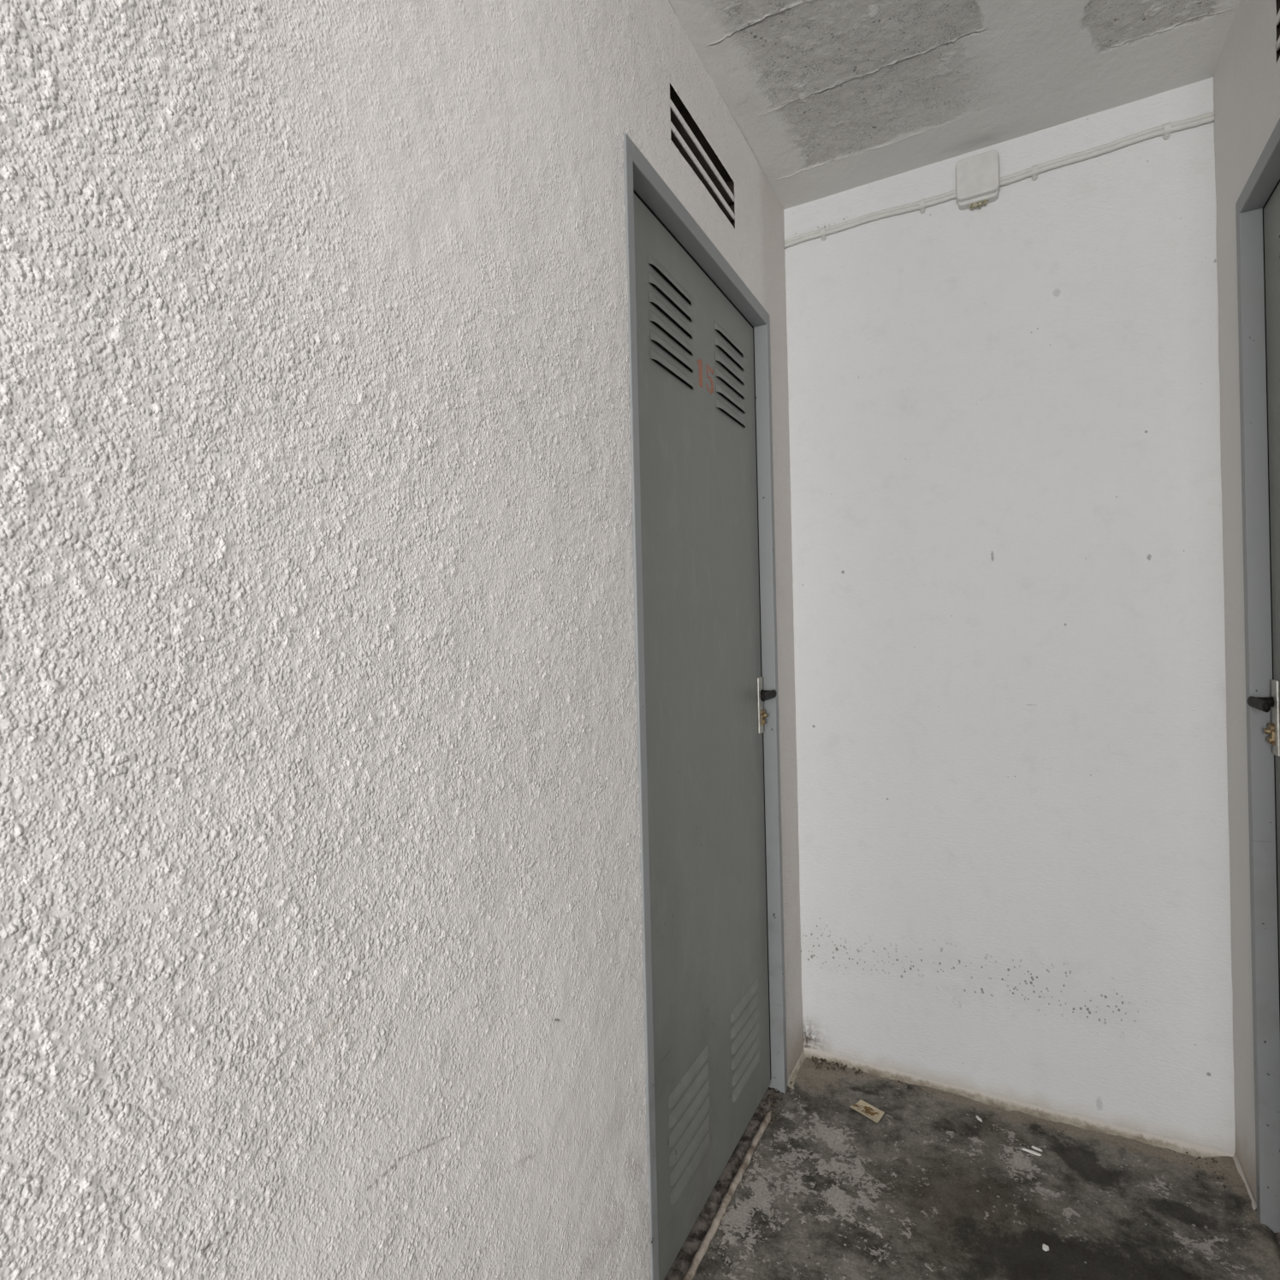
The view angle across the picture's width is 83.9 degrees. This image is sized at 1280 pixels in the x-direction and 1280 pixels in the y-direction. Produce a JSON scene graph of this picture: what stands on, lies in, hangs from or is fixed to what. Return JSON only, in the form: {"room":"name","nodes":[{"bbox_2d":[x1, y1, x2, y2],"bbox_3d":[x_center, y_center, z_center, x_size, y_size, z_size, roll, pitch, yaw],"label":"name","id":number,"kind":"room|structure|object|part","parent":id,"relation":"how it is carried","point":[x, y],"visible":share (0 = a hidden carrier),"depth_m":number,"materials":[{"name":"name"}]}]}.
{"room":"basement storage corridor","nodes":[
{"label":"basement storage corridor","id":0,"kind":"room"},
{"bbox_2d":[0,0,803,1279],"bbox_3d":[-0.566,0.004,0.279,0.134,2.494,4.320,-1,0,28],"label":"wall","id":1,"kind":"structure","parent":0,"point":[321,944],"depth_m":0.67,"materials":[{"name":"white paint"}]},
{"bbox_2d":[622,132,787,1279],"bbox_3d":[0.128,0.174,1.575,0.143,2.062,0.789,-1,0,28],"label":"door","id":2,"kind":"structure","parent":1,"relation":"in","point":[702,471],"depth_m":1.51,"materials":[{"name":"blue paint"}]},
{"bbox_2d":[647,251,693,389],"bbox_3d":[0.067,-0.630,1.423,0.008,0.200,0.198,-1,0,28],"label":"vent","id":3,"kind":"object","parent":2,"relation":"attached to","point":[654,352],"depth_m":1.41,"materials":[{"name":"grey metal"}]},
{"bbox_2d":[668,1043,711,1205],"bbox_3d":[0.104,0.962,1.427,0.008,0.204,0.198,-1,0,28],"label":"vent","id":4,"kind":"object","parent":2,"relation":"attached to","point":[690,1093],"depth_m":1.41,"materials":[{"name":"grey metal"}]},
{"bbox_3d":[0.153,1.196,1.577,0.124,0.009,0.738,-1,0,28],"label":"sill","id":5,"kind":"part","parent":2,"relation":"part of","materials":[{"name":"concrete"}]},
{"bbox_2d":[714,320,745,427],"bbox_3d":[0.220,-0.635,1.713,0.008,0.200,0.193,-1,0,28],"label":"vent","id":6,"kind":"object","parent":2,"relation":"attached to","point":[720,402],"depth_m":1.70,"materials":[{"name":"grey metal"}]},
{"bbox_2d":[730,977,760,1102],"bbox_3d":[0.258,0.958,1.718,0.008,0.204,0.193,-1,0,28],"label":"vent","id":7,"kind":"object","parent":2,"relation":"attached to","point":[745,1013],"depth_m":1.71,"materials":[{"name":"grey metal"}]},
{"bbox_3d":[0.314,0.170,1.858,0.005,0.146,0.032,-1,0,28],"label":"handle","id":8,"kind":"part","parent":2,"relation":"part of","materials":[{"name":"metal"}]},
{"bbox_3d":[0.319,0.142,1.824,0.038,0.024,0.099,-1,0,28],"label":"lever","id":9,"kind":"part","parent":2,"relation":"part of","materials":[{"name":"black plastic"}]},
{"bbox_2d":[787,1050,805,1089],"bbox_3d":[0.441,1.187,1.974,0.020,0.013,0.176,-1,0,28],"label":"trim","id":10,"kind":"structure","parent":1,"relation":"attached to","point":[791,1078],"depth_m":1.96,"materials":[{"name":"beige paint"}]},
{"bbox_2d":[668,0,1240,209],"bbox_3d":[-0.101,-1.279,-0.100,3.300,0.124,4.520,-1,0,28],"label":"ceiling","id":11,"kind":"structure","parent":0,"point":[828,97],"depth_m":1.55,"materials":[{"name":"paint"}]},
{"bbox_2d":[692,1057,1279,1279],"bbox_3d":[0.047,1.271,-0.139,3.500,0.153,4.520,-1,0,28],"label":"floor","id":12,"kind":"structure","parent":0,"point":[1176,1235],"depth_m":1.50,"materials":[{"name":"concrete"}]},
{"bbox_2d":[849,1099,884,1122],"bbox_3d":[0.575,1.185,1.792,0.047,0.005,0.079,-1,0,-38],"label":"paper scrap","id":13,"kind":"object","parent":12,"relation":"on","point":[872,1112],"visible":1,"depth_m":1.79,"materials":[{"name":"beige paper"}]},
{"bbox_2d":[718,1056,1226,1277],"bbox_3d":[0.705,1.183,1.503,0.993,0.010,0.739,-1,0,28],"label":"loose grit","id":14,"kind":"object","parent":12,"relation":"on","point":[814,1059],"visible":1,"depth_m":1.82,"materials":[{"name":"grey gravel"}]},
{"bbox_2d":[1022,1148,1041,1155],"bbox_3d":[0.903,1.179,1.641,0.041,0.004,0.008,-1,0,36],"label":"flake","id":15,"kind":"object","parent":12,"relation":"on","point":[1024,1149],"visible":1,"depth_m":1.64,"materials":[{"name":"white paint"}]},
{"bbox_2d":[1031,1145,1042,1151],"bbox_3d":[0.920,1.179,1.651,0.024,0.004,0.006,-1,0,42],"label":"flake","id":16,"kind":"object","parent":12,"relation":"on","point":[1032,1146],"visible":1,"depth_m":1.65,"materials":[{"name":"white paint"}]},
{"bbox_2d":[1042,1244,1048,1250],"bbox_3d":[0.789,1.182,1.387,0.011,0.006,0.012,-1,0,-13],"label":"pebble","id":17,"kind":"object","parent":12,"relation":"on","point":[1045,1247],"visible":1,"depth_m":1.38,"materials":[{"name":"white stone"}]},
{"bbox_2d":[783,77,1235,1154],"bbox_3d":[0.905,-0.024,1.877,1.240,2.451,0.120,-1,0,28],"label":"wall","id":18,"kind":"structure","parent":0,"point":[1008,585],"depth_m":1.78,"materials":[{"name":"white paint"}]},
{"bbox_2d":[783,189,956,248],"bbox_3d":[0.618,-1.139,1.935,0.463,0.036,0.016,-1,0,28],"label":"cable","id":19,"kind":"object","parent":18,"relation":"attached to","point":[921,204],"visible":0.97,"depth_m":1.93,"materials":[{"name":"white plastic"}]},
{"bbox_2d":[955,149,999,210],"bbox_3d":[0.853,-1.155,1.799,0.099,0.125,0.036,-1,0,28],"label":"junction box","id":20,"kind":"object","parent":18,"relation":"attached to","point":[977,176],"visible":1,"depth_m":1.78,"materials":[{"name":"paint"}]},
{"bbox_2d":[803,1047,1233,1158],"bbox_3d":[0.897,1.172,1.812,0.980,0.022,0.033,-1,0,28],"label":"trim","id":21,"kind":"structure","parent":18,"relation":"attached to","point":[1008,1104],"depth_m":1.78,"materials":[{"name":"beige paint"}]},
{"bbox_2d":[999,111,1214,186],"bbox_3d":[1.087,-1.157,1.687,0.437,0.044,0.016,-1,0,28],"label":"cable","id":22,"kind":"object","parent":18,"relation":"attached to","point":[1165,129],"visible":0.98,"depth_m":1.67,"materials":[{"name":"white plastic"}]},
{"bbox_2d":[1213,0,1279,1202],"bbox_3d":[1.102,-0.037,1.065,0.131,2.431,1.370,-1,0,28],"label":"wall","id":23,"kind":"structure","parent":0,"point":[1247,74],"depth_m":1.50,"materials":[{"name":"white paint"}]},
{"bbox_2d":[1232,1152,1256,1209],"bbox_3d":[1.283,1.159,1.531,0.031,0.020,0.170,-1,0,28],"label":"trim","id":24,"kind":"structure","parent":23,"relation":"attached to","point":[1235,1158],"depth_m":1.53,"materials":[{"name":"beige paint"}]},
{"bbox_2d":[1235,118,1279,1245],"bbox_3d":[1.098,0.153,1.062,0.143,2.062,0.789,-1,0,28],"label":"door","id":25,"kind":"structure","parent":23,"relation":"in","point":[1258,205],"depth_m":1.41,"materials":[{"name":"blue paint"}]},
{"bbox_3d":[1.196,0.122,1.360,0.038,0.024,0.099,-1,0,28],"label":"lever","id":26,"kind":"part","parent":25,"relation":"part of","materials":[{"name":"black plastic"}]},
{"bbox_3d":[1.228,0.150,1.374,0.005,0.146,0.032,-1,0,28],"label":"handle","id":27,"kind":"part","parent":25,"relation":"part of","materials":[{"name":"metal"}]},
{"bbox_3d":[1.121,1.175,1.065,0.124,0.009,0.738,-1,0,28],"label":"sill","id":28,"kind":"part","parent":25,"relation":"part of","materials":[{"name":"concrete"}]}
]}

